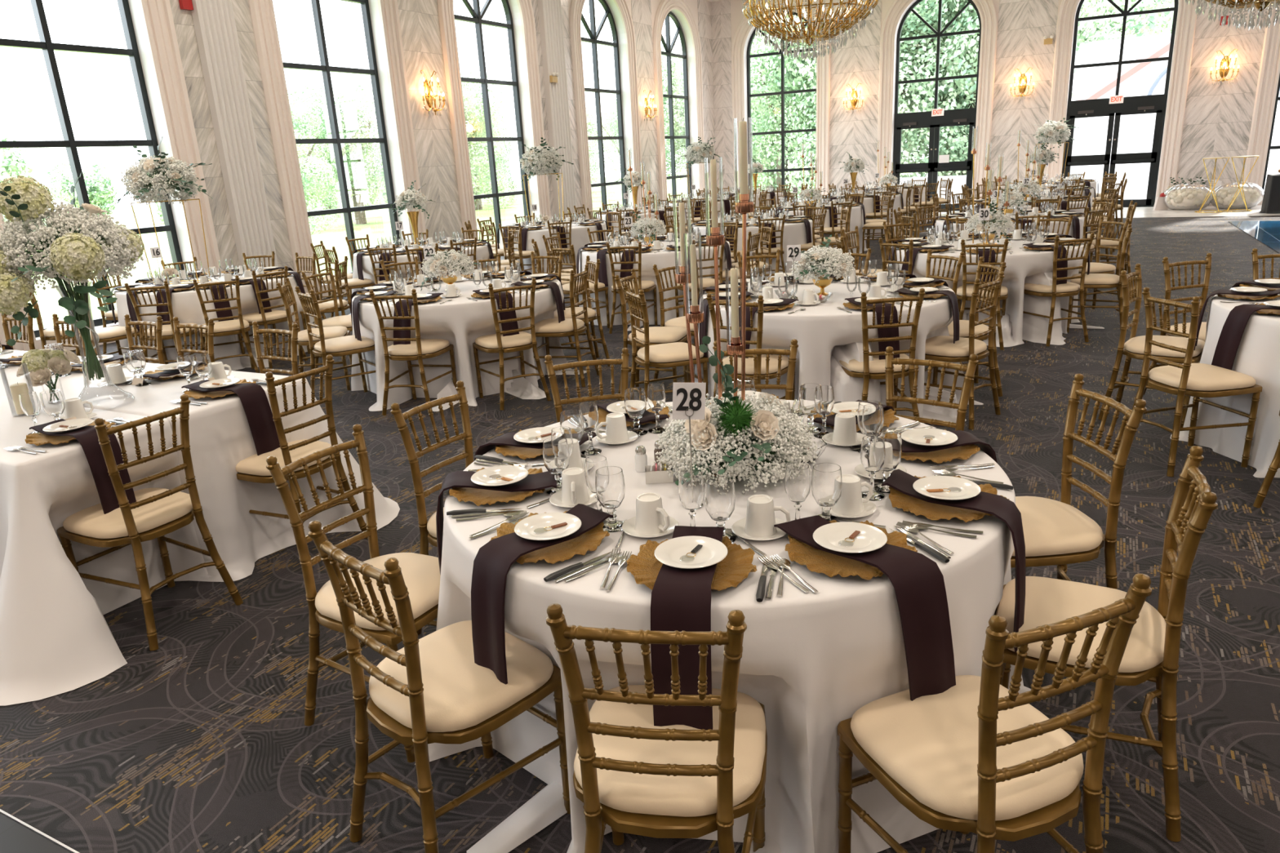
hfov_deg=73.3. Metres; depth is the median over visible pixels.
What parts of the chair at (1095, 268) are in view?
leg, seat frame, leg, rail, rail, rail, rail, leg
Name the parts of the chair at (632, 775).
leg, leg, rail, rail, rail, rail, seat frame, leg, leg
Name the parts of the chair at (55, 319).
leg, rail, rail, leg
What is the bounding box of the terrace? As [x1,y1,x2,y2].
[797,173,1146,204]
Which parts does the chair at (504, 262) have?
leg, leg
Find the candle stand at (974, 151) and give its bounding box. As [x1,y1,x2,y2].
[971,126,1010,244]
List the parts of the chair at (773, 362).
leg, rail, rail, rail, rail, seat frame, leg, leg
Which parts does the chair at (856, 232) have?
leg, rail, rail, leg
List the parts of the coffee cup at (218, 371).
handle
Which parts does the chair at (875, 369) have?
leg, seat frame, rail, rail, rail, rail, leg, leg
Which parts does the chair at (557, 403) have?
leg, rail, rail, leg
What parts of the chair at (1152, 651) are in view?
leg, leg, seat frame, rail, rail, rail, leg, leg, rail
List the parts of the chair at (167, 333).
leg, rail, rail, rail, rail, leg, leg, seat frame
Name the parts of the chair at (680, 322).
leg, rail, rail, rail, rail, leg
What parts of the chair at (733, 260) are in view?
rail, leg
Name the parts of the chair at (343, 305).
leg, seat frame, leg, rail, leg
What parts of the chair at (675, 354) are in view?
leg, rail, rail, rail, rail, leg, seat frame, leg, leg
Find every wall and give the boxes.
[35,0,698,350]
[730,0,1262,204]
[899,175,966,202]
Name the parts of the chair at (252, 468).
seat frame, leg, rail, rail, rail, rail, leg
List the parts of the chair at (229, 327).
leg, leg, rail, rail, rail, seat frame, rail, leg, leg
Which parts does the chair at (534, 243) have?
leg, leg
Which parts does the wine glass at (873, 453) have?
stem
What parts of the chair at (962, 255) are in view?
leg, rail, rail, leg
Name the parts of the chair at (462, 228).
leg, rail, leg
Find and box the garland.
[1167,177,1211,190]
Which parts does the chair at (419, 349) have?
leg, rail, rail, rail, rail, leg, seat frame, leg, leg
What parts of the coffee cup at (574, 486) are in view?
handle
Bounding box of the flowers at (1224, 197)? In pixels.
[1208,182,1264,208]
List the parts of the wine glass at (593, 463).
stem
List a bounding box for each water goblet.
[40,389,65,420]
[44,343,57,375]
[123,350,146,384]
[146,271,156,284]
[159,271,168,282]
[185,270,195,286]
[186,262,196,278]
[192,353,212,380]
[211,267,221,280]
[218,259,226,275]
[235,265,244,277]
[246,258,254,270]
[254,261,263,274]
[389,272,399,285]
[393,275,404,295]
[399,269,408,282]
[430,276,442,297]
[440,235,447,245]
[457,233,463,246]
[481,272,492,288]
[485,261,494,279]
[510,266,519,286]
[542,436,569,495]
[560,408,586,457]
[595,466,625,532]
[607,234,614,244]
[621,235,628,249]
[624,387,647,435]
[625,229,631,244]
[643,235,650,246]
[704,475,736,542]
[715,377,733,399]
[746,270,755,285]
[750,275,761,301]
[753,266,764,280]
[784,262,795,284]
[785,279,797,305]
[799,383,822,433]
[811,462,842,522]
[857,276,871,293]
[857,400,881,453]
[860,260,871,284]
[874,431,902,493]
[887,263,898,288]
[893,269,906,295]
[925,227,934,237]
[927,230,936,244]
[943,224,951,241]
[946,231,955,250]
[970,207,977,216]
[986,231,996,244]
[1019,207,1026,216]
[1023,222,1033,240]
[1027,229,1037,243]
[1040,201,1047,215]
[1040,226,1049,242]
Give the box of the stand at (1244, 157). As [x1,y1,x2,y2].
[1222,155,1258,212]
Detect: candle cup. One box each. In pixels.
[675,265,691,284]
[686,304,704,324]
[706,226,724,246]
[726,336,742,355]
[734,193,753,214]
[971,148,977,154]
[984,164,990,170]
[986,190,992,195]
[996,176,1002,182]
[1004,200,1009,206]
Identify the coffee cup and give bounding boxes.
[63,397,93,419]
[106,364,126,383]
[155,277,164,286]
[171,277,181,284]
[174,270,186,279]
[200,275,212,284]
[206,266,217,275]
[208,361,231,379]
[223,273,235,281]
[239,265,246,273]
[244,270,252,277]
[255,266,263,275]
[385,241,392,248]
[392,282,404,293]
[399,278,406,289]
[401,239,411,245]
[404,284,413,295]
[413,244,421,251]
[413,274,426,284]
[426,237,433,244]
[431,242,440,248]
[446,284,460,296]
[449,270,462,280]
[473,269,482,279]
[492,279,506,288]
[504,269,511,280]
[511,273,520,284]
[560,467,589,505]
[567,438,582,468]
[595,412,628,443]
[608,238,615,246]
[613,240,620,246]
[617,235,626,244]
[631,240,638,246]
[635,493,670,534]
[653,240,663,248]
[666,232,673,239]
[744,494,790,537]
[747,281,759,295]
[751,217,758,224]
[751,277,761,290]
[761,286,773,298]
[762,213,768,218]
[768,216,775,222]
[768,272,785,285]
[778,399,791,413]
[800,272,813,282]
[802,288,818,304]
[816,202,822,207]
[831,413,857,444]
[831,474,872,515]
[843,269,855,282]
[866,470,893,477]
[868,284,886,297]
[875,271,888,284]
[890,276,902,291]
[926,235,935,244]
[935,237,943,245]
[936,231,945,241]
[955,230,968,239]
[957,239,968,248]
[964,212,971,217]
[998,238,1012,248]
[1005,213,1013,219]
[1012,229,1021,239]
[1026,212,1037,219]
[1031,207,1038,213]
[1031,235,1043,243]
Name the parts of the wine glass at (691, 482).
stem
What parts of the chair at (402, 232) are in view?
leg, rail, leg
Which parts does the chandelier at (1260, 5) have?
arm, arm, arm, arm, arm, arm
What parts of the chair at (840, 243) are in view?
leg, leg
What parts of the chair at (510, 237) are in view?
leg, leg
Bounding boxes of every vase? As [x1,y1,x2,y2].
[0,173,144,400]
[16,348,80,399]
[390,180,432,248]
[615,168,647,210]
[747,155,766,193]
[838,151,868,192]
[1025,141,1058,190]
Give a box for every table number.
[531,204,537,226]
[623,193,628,206]
[623,216,632,246]
[691,184,695,191]
[792,186,797,193]
[843,178,848,184]
[875,173,879,178]
[978,208,990,244]
[993,190,1001,199]
[1022,177,1030,195]
[1030,169,1035,178]
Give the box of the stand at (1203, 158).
[1194,156,1230,213]
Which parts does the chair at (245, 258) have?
leg, rail, leg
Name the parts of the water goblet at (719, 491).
stem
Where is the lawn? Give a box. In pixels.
[25,162,919,329]
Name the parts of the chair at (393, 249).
leg, rail, rail, rail, rail, leg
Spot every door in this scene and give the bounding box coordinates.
[892,0,981,211]
[1061,0,1178,207]
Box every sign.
[150,247,161,271]
[395,221,404,249]
[422,246,436,291]
[671,382,706,508]
[786,244,800,299]
[931,108,943,116]
[1109,94,1124,103]
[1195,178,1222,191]
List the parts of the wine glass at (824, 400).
stem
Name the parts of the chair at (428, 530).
leg, rail, seat frame, rail, rail, rail, leg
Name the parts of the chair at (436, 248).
leg, rail, leg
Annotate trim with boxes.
[0,0,222,351]
[0,808,79,852]
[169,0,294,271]
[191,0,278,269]
[248,0,426,297]
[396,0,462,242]
[436,0,551,241]
[530,0,583,222]
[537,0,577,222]
[568,0,643,218]
[631,0,660,207]
[652,0,704,204]
[697,0,715,196]
[711,0,733,192]
[731,0,831,195]
[875,0,997,199]
[1044,0,1198,196]
[1243,4,1279,204]
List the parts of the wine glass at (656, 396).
stem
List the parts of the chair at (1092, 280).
leg, leg, seat frame, leg, leg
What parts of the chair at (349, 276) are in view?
leg, leg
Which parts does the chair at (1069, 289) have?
seat frame, leg, rail, rail, rail, rail, leg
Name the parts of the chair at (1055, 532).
seat frame, leg, rail, rail, rail, rail, leg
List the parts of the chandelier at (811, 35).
arm, arm, arm, arm, arm, arm, arm, arm, arm, arm, arm, arm, arm, arm, arm, arm, arm, arm, arm, arm, arm, arm, arm, arm, arm, arm, arm, arm, arm, arm, arm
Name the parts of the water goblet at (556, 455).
stem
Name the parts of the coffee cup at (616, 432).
handle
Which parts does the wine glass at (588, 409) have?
stem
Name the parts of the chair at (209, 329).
leg, rail, rail, leg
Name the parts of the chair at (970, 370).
leg, rail, rail, rail, leg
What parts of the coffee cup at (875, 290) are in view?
handle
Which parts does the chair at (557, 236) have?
leg, rail, leg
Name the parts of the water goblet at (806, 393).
stem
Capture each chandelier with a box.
[742,0,879,60]
[1185,0,1279,30]
[1234,0,1270,11]
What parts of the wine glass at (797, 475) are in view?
stem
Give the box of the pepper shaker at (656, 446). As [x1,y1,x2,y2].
[653,440,666,465]
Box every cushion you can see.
[43,324,79,337]
[62,488,192,538]
[79,326,137,339]
[104,309,117,317]
[144,323,196,337]
[199,319,248,333]
[235,439,331,475]
[237,310,286,322]
[297,325,347,342]
[302,299,347,310]
[314,335,374,352]
[315,552,440,630]
[322,315,351,327]
[323,273,352,281]
[334,278,372,286]
[368,620,553,732]
[377,277,411,284]
[387,338,449,355]
[426,507,444,537]
[475,331,532,348]
[483,265,514,272]
[494,259,519,265]
[534,318,584,333]
[552,268,573,276]
[554,306,596,319]
[560,275,577,284]
[562,281,604,291]
[573,684,765,817]
[611,280,654,290]
[628,326,687,342]
[636,342,704,363]
[664,315,693,331]
[676,277,719,288]
[718,269,752,278]
[722,354,788,374]
[731,261,768,269]
[839,351,909,373]
[850,675,1084,820]
[855,269,886,276]
[924,335,986,356]
[947,320,988,337]
[956,284,1008,297]
[996,576,1165,672]
[1012,496,1102,556]
[1023,281,1079,293]
[1070,273,1119,284]
[1078,262,1115,272]
[1124,335,1204,357]
[1148,363,1255,391]
[1166,322,1206,341]
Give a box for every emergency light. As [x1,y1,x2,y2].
[549,71,559,82]
[1043,35,1053,44]
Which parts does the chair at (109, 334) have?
leg, leg, seat frame, leg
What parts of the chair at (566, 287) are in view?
leg, rail, rail, rail, leg, seat frame, leg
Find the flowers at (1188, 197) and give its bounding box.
[1163,183,1213,209]
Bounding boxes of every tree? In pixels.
[0,137,34,223]
[44,160,117,229]
[137,165,164,224]
[287,78,387,224]
[288,95,343,235]
[299,144,336,211]
[303,150,346,209]
[366,155,386,195]
[378,160,387,202]
[460,69,511,199]
[464,99,519,209]
[471,102,513,193]
[479,142,502,194]
[586,104,604,159]
[586,119,599,182]
[586,121,599,183]
[598,93,620,174]
[661,44,684,133]
[661,56,686,182]
[750,16,816,197]
[750,40,809,190]
[750,62,807,190]
[751,16,928,164]
[755,0,974,198]
[785,0,977,201]
[897,0,1159,175]
[899,0,1174,140]
[900,0,1127,175]
[937,8,1117,176]
[1080,0,1173,37]
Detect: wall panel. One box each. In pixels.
[829,0,881,193]
[986,0,1058,196]
[1175,0,1268,206]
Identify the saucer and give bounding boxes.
[60,412,97,419]
[99,377,133,384]
[202,374,235,380]
[413,282,431,286]
[441,293,461,297]
[549,488,596,507]
[581,457,586,470]
[595,431,638,444]
[622,515,678,537]
[731,517,786,540]
[768,282,789,286]
[796,300,820,305]
[799,280,813,284]
[819,497,876,517]
[822,431,865,446]
[840,279,861,283]
[854,463,906,479]
[871,281,891,286]
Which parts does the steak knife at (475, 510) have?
handle, blade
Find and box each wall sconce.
[420,69,447,116]
[643,89,657,121]
[843,83,864,112]
[1008,67,1035,100]
[1207,48,1239,84]
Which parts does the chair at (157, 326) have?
leg, rail, rail, rail, leg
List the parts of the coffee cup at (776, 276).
handle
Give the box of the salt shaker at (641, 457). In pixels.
[635,445,647,471]
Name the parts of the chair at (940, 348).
leg, seat frame, leg, rail, rail, rail, rail, leg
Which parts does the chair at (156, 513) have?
leg, seat frame, leg, rail, rail, rail, rail, leg, leg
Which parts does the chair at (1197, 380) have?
leg, rail, rail, rail, rail, leg, leg, seat frame, leg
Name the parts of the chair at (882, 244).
leg, rail, rail, rail, leg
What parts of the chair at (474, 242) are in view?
leg, rail, leg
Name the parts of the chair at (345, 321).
leg, rail, rail, rail, rail, leg, seat frame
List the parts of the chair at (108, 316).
leg, rail, seat frame, leg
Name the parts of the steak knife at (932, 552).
blade, handle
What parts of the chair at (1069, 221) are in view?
leg, rail, leg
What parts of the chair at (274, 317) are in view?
leg, leg, seat frame, rail, rail, rail, rail, leg, leg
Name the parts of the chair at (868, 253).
rail, leg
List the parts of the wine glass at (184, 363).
stem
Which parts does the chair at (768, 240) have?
leg, leg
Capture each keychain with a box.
[496,475,513,481]
[535,432,551,438]
[543,522,567,530]
[685,544,702,557]
[839,409,857,412]
[844,530,860,542]
[924,437,932,443]
[926,488,951,492]
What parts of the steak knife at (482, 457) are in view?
handle, blade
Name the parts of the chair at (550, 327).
leg, seat frame, leg, rail, rail, rail, rail, leg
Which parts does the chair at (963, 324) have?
seat frame, leg, rail, rail, leg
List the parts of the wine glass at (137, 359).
stem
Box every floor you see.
[0,204,1279,852]
[1228,220,1279,253]
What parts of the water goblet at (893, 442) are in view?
stem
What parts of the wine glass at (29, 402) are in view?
stem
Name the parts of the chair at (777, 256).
leg, rail, rail, leg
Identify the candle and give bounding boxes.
[0,363,34,415]
[628,150,631,166]
[641,163,644,179]
[648,173,650,190]
[655,193,657,210]
[678,199,685,266]
[689,241,697,306]
[710,155,718,227]
[730,266,739,337]
[738,118,747,194]
[973,128,976,148]
[986,143,989,164]
[988,169,991,190]
[999,155,1002,176]
[1005,181,1008,200]
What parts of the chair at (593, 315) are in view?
seat frame, rail, leg, leg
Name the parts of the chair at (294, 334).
leg, rail, rail, rail, leg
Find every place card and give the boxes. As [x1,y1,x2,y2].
[65,417,75,420]
[132,377,146,385]
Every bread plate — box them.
[15,349,42,356]
[42,418,93,432]
[80,355,113,363]
[122,283,142,286]
[134,284,155,287]
[155,362,193,371]
[168,284,188,287]
[199,377,239,388]
[203,280,222,284]
[239,276,253,280]
[263,266,278,269]
[364,285,386,289]
[364,291,387,295]
[382,280,396,284]
[416,293,431,298]
[441,245,455,248]
[471,465,528,486]
[480,288,500,293]
[497,270,517,274]
[513,426,553,443]
[514,512,581,540]
[522,280,543,284]
[528,273,547,277]
[587,244,602,247]
[594,240,608,243]
[606,400,649,413]
[654,535,728,568]
[718,284,738,288]
[719,292,740,297]
[737,278,750,283]
[755,298,783,304]
[755,391,760,400]
[783,272,795,277]
[788,217,800,220]
[813,521,887,553]
[831,401,859,416]
[854,297,881,302]
[900,427,957,445]
[902,241,920,244]
[905,237,923,240]
[907,277,933,282]
[909,287,937,292]
[912,475,981,500]
[921,244,941,248]
[943,214,957,217]
[973,247,995,249]
[1032,242,1054,246]
[1044,233,1057,235]
[1053,209,1065,212]
[1053,214,1069,217]
[1058,237,1075,240]
[1061,212,1077,213]
[1230,286,1266,293]
[1254,279,1279,284]
[1263,300,1279,307]
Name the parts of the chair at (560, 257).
leg, rail, rail, leg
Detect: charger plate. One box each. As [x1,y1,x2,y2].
[2,355,22,364]
[25,419,115,445]
[70,358,124,371]
[115,284,143,290]
[126,288,159,292]
[138,278,172,283]
[143,367,195,379]
[168,285,195,291]
[177,272,208,276]
[184,378,256,399]
[199,284,230,288]
[221,268,250,273]
[231,278,264,284]
[261,273,291,278]
[262,268,284,272]
[356,288,393,294]
[360,293,396,301]
[362,251,384,254]
[391,252,406,255]
[404,296,442,303]
[412,276,442,282]
[448,464,545,506]
[462,243,486,246]
[463,272,497,278]
[471,290,512,298]
[490,511,609,564]
[491,272,525,278]
[495,430,542,460]
[514,281,548,288]
[520,275,556,281]
[582,248,602,250]
[595,248,623,253]
[597,406,669,427]
[625,248,653,253]
[626,536,756,591]
[666,247,679,250]
[705,286,747,294]
[711,294,751,302]
[753,302,794,311]
[767,275,804,281]
[784,220,804,222]
[784,520,917,579]
[813,408,899,431]
[814,274,845,279]
[843,302,894,310]
[865,275,909,281]
[888,475,1008,522]
[896,244,927,248]
[897,240,926,244]
[897,289,946,298]
[899,427,979,463]
[902,280,944,287]
[919,247,948,252]
[965,248,1002,253]
[968,233,982,238]
[1001,233,1035,237]
[1023,244,1053,250]
[1031,235,1066,239]
[1044,240,1083,244]
[1049,217,1069,219]
[1062,213,1083,216]
[1217,293,1279,300]
[1240,283,1279,290]
[1255,302,1279,315]
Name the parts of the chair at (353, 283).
leg, rail, leg, seat frame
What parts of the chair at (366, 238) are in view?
leg, rail, leg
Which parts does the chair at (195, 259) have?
rail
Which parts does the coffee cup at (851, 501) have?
handle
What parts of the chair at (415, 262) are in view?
leg, rail, leg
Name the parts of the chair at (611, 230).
leg, rail, leg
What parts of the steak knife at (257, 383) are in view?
handle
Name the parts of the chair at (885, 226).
leg, rail, rail, leg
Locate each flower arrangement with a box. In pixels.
[419,244,480,291]
[626,211,666,246]
[653,336,821,493]
[789,235,855,295]
[795,181,826,205]
[879,168,899,187]
[964,200,1014,244]
[987,188,1035,217]
[1008,180,1040,200]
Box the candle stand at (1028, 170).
[1017,129,1040,197]
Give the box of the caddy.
[644,462,673,484]
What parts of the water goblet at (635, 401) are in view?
stem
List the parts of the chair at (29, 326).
leg, rail, rail, leg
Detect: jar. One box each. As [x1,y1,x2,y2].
[635,453,647,471]
[653,448,666,465]
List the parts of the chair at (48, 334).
leg, leg, seat frame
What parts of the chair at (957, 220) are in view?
leg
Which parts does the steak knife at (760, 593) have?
handle, blade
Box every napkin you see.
[0,356,22,362]
[1,344,13,350]
[29,418,136,514]
[71,355,123,367]
[110,282,153,324]
[126,284,163,330]
[134,276,173,283]
[142,369,180,378]
[155,283,198,324]
[181,379,280,455]
[203,281,233,321]
[231,277,271,314]
[250,266,293,271]
[260,271,306,298]
[350,287,393,327]
[352,289,398,341]
[353,248,367,253]
[356,250,380,279]
[371,281,415,286]
[378,248,408,280]
[393,293,443,345]
[417,250,426,274]
[435,471,556,574]
[438,246,464,274]
[455,239,491,264]
[462,241,495,266]
[471,503,613,684]
[472,288,519,336]
[474,431,596,461]
[486,271,531,276]
[497,225,518,248]
[502,226,524,248]
[511,281,564,323]
[520,273,564,310]
[521,226,543,250]
[551,225,567,248]
[576,244,611,277]
[577,222,604,240]
[584,220,608,235]
[584,242,606,246]
[596,248,617,286]
[596,400,668,423]
[605,213,612,229]
[619,246,652,281]
[623,210,640,231]
[650,209,666,228]
[650,525,724,729]
[666,244,698,275]
[693,200,705,217]
[695,240,732,271]
[697,286,747,332]
[698,291,753,357]
[717,199,730,215]
[718,280,768,285]
[724,222,749,250]
[737,297,798,358]
[755,222,776,248]
[760,191,776,204]
[773,515,955,701]
[774,207,798,217]
[784,276,795,280]
[785,218,811,244]
[788,216,813,221]
[804,208,813,220]
[813,400,894,426]
[821,205,837,226]
[829,195,844,201]
[842,203,865,225]
[844,297,899,359]
[860,273,916,279]
[865,195,879,213]
[881,192,903,208]
[881,469,1025,652]
[887,241,930,272]
[893,239,927,244]
[894,288,959,343]
[900,244,954,274]
[901,430,997,463]
[902,278,948,287]
[903,186,919,202]
[922,235,958,239]
[931,215,964,235]
[942,217,971,233]
[975,248,995,281]
[977,202,983,212]
[1010,217,1033,235]
[1022,243,1067,284]
[1024,234,1072,237]
[1041,210,1077,214]
[1043,239,1089,275]
[1049,214,1079,239]
[1054,212,1087,238]
[1061,200,1066,210]
[1062,197,1091,219]
[1069,187,1090,207]
[1075,181,1090,186]
[1083,179,1098,196]
[1085,186,1095,199]
[1192,288,1279,357]
[1211,304,1279,370]
[1231,280,1279,288]
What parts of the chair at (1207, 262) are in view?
leg, rail, rail, rail, rail, leg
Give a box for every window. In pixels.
[0,0,184,337]
[282,0,400,279]
[453,0,530,243]
[581,0,626,210]
[661,11,692,199]
[746,11,816,189]
[1262,74,1279,189]
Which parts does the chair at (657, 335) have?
leg, rail, leg, seat frame, leg, leg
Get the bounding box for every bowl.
[0,341,2,355]
[18,391,40,417]
[44,343,53,349]
[48,342,64,351]
[123,350,138,372]
[128,350,146,370]
[440,275,457,290]
[542,436,569,475]
[560,408,584,441]
[578,401,598,431]
[584,455,608,493]
[595,466,625,508]
[624,387,646,418]
[644,235,653,246]
[647,382,666,412]
[704,475,735,520]
[774,288,793,298]
[799,383,820,415]
[800,437,826,462]
[812,276,832,295]
[813,292,831,302]
[813,385,834,415]
[857,400,881,434]
[860,435,885,472]
[862,404,884,435]
[875,431,902,471]
[981,233,996,244]
[1002,208,1014,217]
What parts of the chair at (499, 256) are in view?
rail, leg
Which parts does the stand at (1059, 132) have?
gold frame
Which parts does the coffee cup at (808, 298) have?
handle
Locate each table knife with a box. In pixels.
[107,420,124,422]
[451,511,522,517]
[475,458,525,467]
[554,551,622,582]
[765,556,778,599]
[894,525,951,559]
[933,475,988,482]
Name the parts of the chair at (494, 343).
leg, leg, seat frame, rail, rail, rail, rail, leg, leg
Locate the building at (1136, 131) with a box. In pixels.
[1076,36,1279,197]
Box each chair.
[0,312,35,351]
[29,292,93,351]
[52,313,85,356]
[57,394,243,650]
[66,291,148,362]
[89,271,121,354]
[124,280,204,364]
[124,314,164,364]
[160,257,198,277]
[173,316,214,362]
[192,275,259,373]
[235,354,368,568]
[237,266,307,368]
[242,251,275,270]
[252,320,298,375]
[266,423,440,762]
[276,277,351,390]
[294,252,326,319]
[294,286,375,392]
[299,255,351,353]
[301,266,352,374]
[307,520,570,852]
[310,240,352,315]
[321,244,375,317]
[345,234,369,267]
[365,244,411,284]
[368,288,457,416]
[380,256,418,281]
[390,380,473,635]
[401,229,428,243]
[404,243,439,282]
[439,236,477,276]
[461,226,484,242]
[464,220,497,258]
[466,253,501,275]
[472,278,551,409]
[476,217,499,248]
[483,221,507,258]
[483,230,516,273]
[494,226,524,271]
[498,222,536,271]
[514,213,534,223]
[530,251,573,346]
[530,264,599,386]
[531,239,579,306]
[542,231,577,280]
[544,347,629,422]
[546,218,573,272]
[546,603,767,852]
[549,243,609,328]
[554,255,610,366]
[562,209,582,222]
[567,207,572,222]
[573,204,586,220]
[586,208,611,235]
[586,226,613,243]
[602,201,618,210]
[606,208,622,238]
[606,241,657,333]
[614,268,691,399]
[615,210,638,239]
[616,207,643,239]
[619,213,632,237]
[622,283,708,401]
[641,199,660,207]
[645,195,654,208]
[651,222,679,236]
[653,264,695,378]
[657,197,668,205]
[662,204,679,235]
[663,211,679,236]
[668,192,682,200]
[670,218,688,235]
[674,237,725,317]
[681,198,695,222]
[685,200,710,231]
[689,196,706,222]
[691,200,711,225]
[696,189,701,199]
[697,187,705,198]
[700,208,719,220]
[706,293,795,399]
[710,218,746,262]
[711,228,761,281]
[712,338,798,399]
[716,186,728,191]
[718,221,738,263]
[724,194,742,218]
[731,202,740,218]
[731,222,774,280]
[736,248,780,277]
[737,189,750,201]
[747,188,759,210]
[747,191,766,217]
[751,214,786,274]
[753,204,772,217]
[753,204,776,217]
[756,189,768,212]
[758,196,775,206]
[777,186,790,206]
[778,183,791,201]
[789,192,798,204]
[791,202,819,235]
[799,184,808,204]
[800,209,826,273]
[804,204,825,238]
[813,192,830,204]
[814,205,850,266]
[823,199,853,257]
[829,184,835,193]
[834,233,845,253]
[837,573,1151,852]
[839,288,925,417]
[840,185,857,195]
[840,226,886,276]
[842,248,871,276]
[844,181,857,191]
[844,191,866,232]
[846,192,864,204]
[848,184,864,193]
[862,195,895,253]
[864,192,892,248]
[865,188,892,239]
[878,237,913,274]
[881,184,897,191]
[882,218,913,268]
[884,346,977,431]
[886,182,904,205]
[893,207,902,243]
[899,211,916,238]
[900,186,912,235]
[903,184,924,230]
[910,180,939,224]
[911,177,926,184]
[915,202,935,239]
[924,271,1004,429]
[925,248,964,364]
[927,177,949,220]
[928,178,953,222]
[932,193,939,229]
[945,214,975,236]
[947,256,1006,396]
[951,190,968,213]
[955,217,990,236]
[956,238,1008,350]
[957,195,973,212]
[961,184,966,212]
[966,186,977,199]
[967,200,994,210]
[976,182,989,199]
[982,177,986,199]
[986,178,996,195]
[994,175,1006,190]
[995,445,1217,841]
[1010,373,1146,589]
[1014,211,1051,233]
[1022,232,1094,346]
[1031,195,1059,212]
[1032,197,1062,213]
[1036,214,1073,235]
[1049,186,1073,197]
[1060,177,1080,185]
[1062,176,1081,185]
[1064,182,1085,197]
[1066,192,1091,217]
[1066,223,1132,332]
[1067,172,1085,178]
[1078,216,1129,310]
[1082,204,1106,262]
[1086,198,1115,262]
[1086,200,1137,274]
[1087,188,1119,254]
[1088,186,1120,238]
[1090,180,1122,235]
[1092,173,1117,202]
[1092,177,1117,207]
[1094,178,1127,231]
[1096,171,1117,196]
[1097,263,1204,427]
[1099,172,1126,204]
[1116,287,1262,476]
[1143,252,1212,394]
[1251,248,1279,279]
[1253,410,1279,507]
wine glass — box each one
[0,341,8,368]
[18,391,40,435]
[48,342,71,377]
[128,350,151,386]
[148,268,157,280]
[156,270,164,284]
[176,354,193,392]
[178,269,186,283]
[195,261,202,277]
[203,267,211,278]
[225,258,235,275]
[227,265,235,275]
[250,261,259,278]
[394,270,404,291]
[394,273,403,295]
[395,234,401,248]
[407,266,417,288]
[423,275,431,291]
[454,232,460,247]
[472,271,481,288]
[491,260,498,279]
[504,266,512,287]
[551,426,573,456]
[578,401,601,455]
[584,455,608,521]
[618,234,624,246]
[647,382,666,433]
[666,232,673,243]
[678,469,704,526]
[737,377,755,399]
[750,267,759,280]
[750,272,759,298]
[763,263,772,286]
[777,276,788,298]
[784,462,810,519]
[813,385,834,438]
[846,275,857,303]
[860,404,884,459]
[860,435,885,500]
[866,259,877,284]
[886,269,897,297]
[889,263,899,288]
[931,225,938,235]
[942,230,949,244]
[951,222,959,240]
[978,231,986,243]
[1008,221,1016,239]
[1020,228,1028,248]
[1027,222,1035,241]
[1037,225,1045,236]
[1041,204,1047,219]
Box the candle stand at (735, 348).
[672,117,753,476]
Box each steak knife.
[251,382,266,385]
[446,507,524,515]
[475,455,518,464]
[543,550,614,582]
[755,558,768,602]
[889,528,949,563]
[935,427,947,431]
[971,480,1013,489]
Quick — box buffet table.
[1258,173,1279,213]
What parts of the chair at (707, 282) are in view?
leg, seat frame, leg, rail, rail, rail, rail, leg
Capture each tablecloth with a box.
[0,349,399,582]
[0,395,211,705]
[114,270,315,370]
[348,243,491,315]
[351,275,586,411]
[414,399,1047,852]
[499,221,607,274]
[578,238,731,330]
[595,208,687,239]
[668,198,742,219]
[691,218,813,279]
[694,275,982,423]
[718,191,785,206]
[761,204,867,253]
[821,193,905,239]
[855,186,929,225]
[891,235,1104,346]
[933,213,1084,239]
[966,199,1088,234]
[990,188,1093,234]
[1010,181,1096,197]
[1169,288,1279,478]
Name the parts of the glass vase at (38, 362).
vase glass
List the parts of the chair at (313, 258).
leg, rail, rail, leg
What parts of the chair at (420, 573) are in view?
leg, rail, rail, rail, rail, leg, seat frame, leg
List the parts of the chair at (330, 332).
leg, rail, leg, seat frame, leg, leg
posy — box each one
[160,267,179,285]
[540,215,551,226]
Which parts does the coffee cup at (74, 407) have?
handle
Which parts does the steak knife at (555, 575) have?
handle, blade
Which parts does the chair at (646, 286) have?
leg, rail, rail, rail, seat frame, leg, leg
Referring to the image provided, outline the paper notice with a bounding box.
[938,155,949,163]
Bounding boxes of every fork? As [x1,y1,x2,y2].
[4,446,38,453]
[10,445,47,452]
[169,400,202,405]
[176,399,208,404]
[467,462,528,471]
[468,515,528,539]
[469,510,528,537]
[600,549,620,589]
[605,551,631,591]
[756,555,809,592]
[769,554,817,593]
[790,399,796,413]
[795,400,801,413]
[836,306,851,313]
[881,421,918,431]
[893,422,919,433]
[896,521,977,537]
[902,520,982,533]
[929,462,994,470]
[931,465,994,473]
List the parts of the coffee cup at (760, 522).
handle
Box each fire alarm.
[178,0,193,10]
[1219,15,1228,25]
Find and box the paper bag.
[1152,192,1168,210]
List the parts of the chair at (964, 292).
leg, leg, rail, rail, seat frame, rail, rail, leg, leg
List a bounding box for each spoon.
[113,417,129,422]
[250,378,266,382]
[456,511,519,520]
[473,462,499,466]
[526,497,549,508]
[531,463,544,466]
[564,555,626,582]
[614,519,627,549]
[724,528,766,556]
[776,558,791,596]
[817,514,885,528]
[850,444,861,449]
[868,479,882,484]
[883,426,933,431]
[903,524,954,554]
[939,471,1004,484]
[1220,301,1259,304]

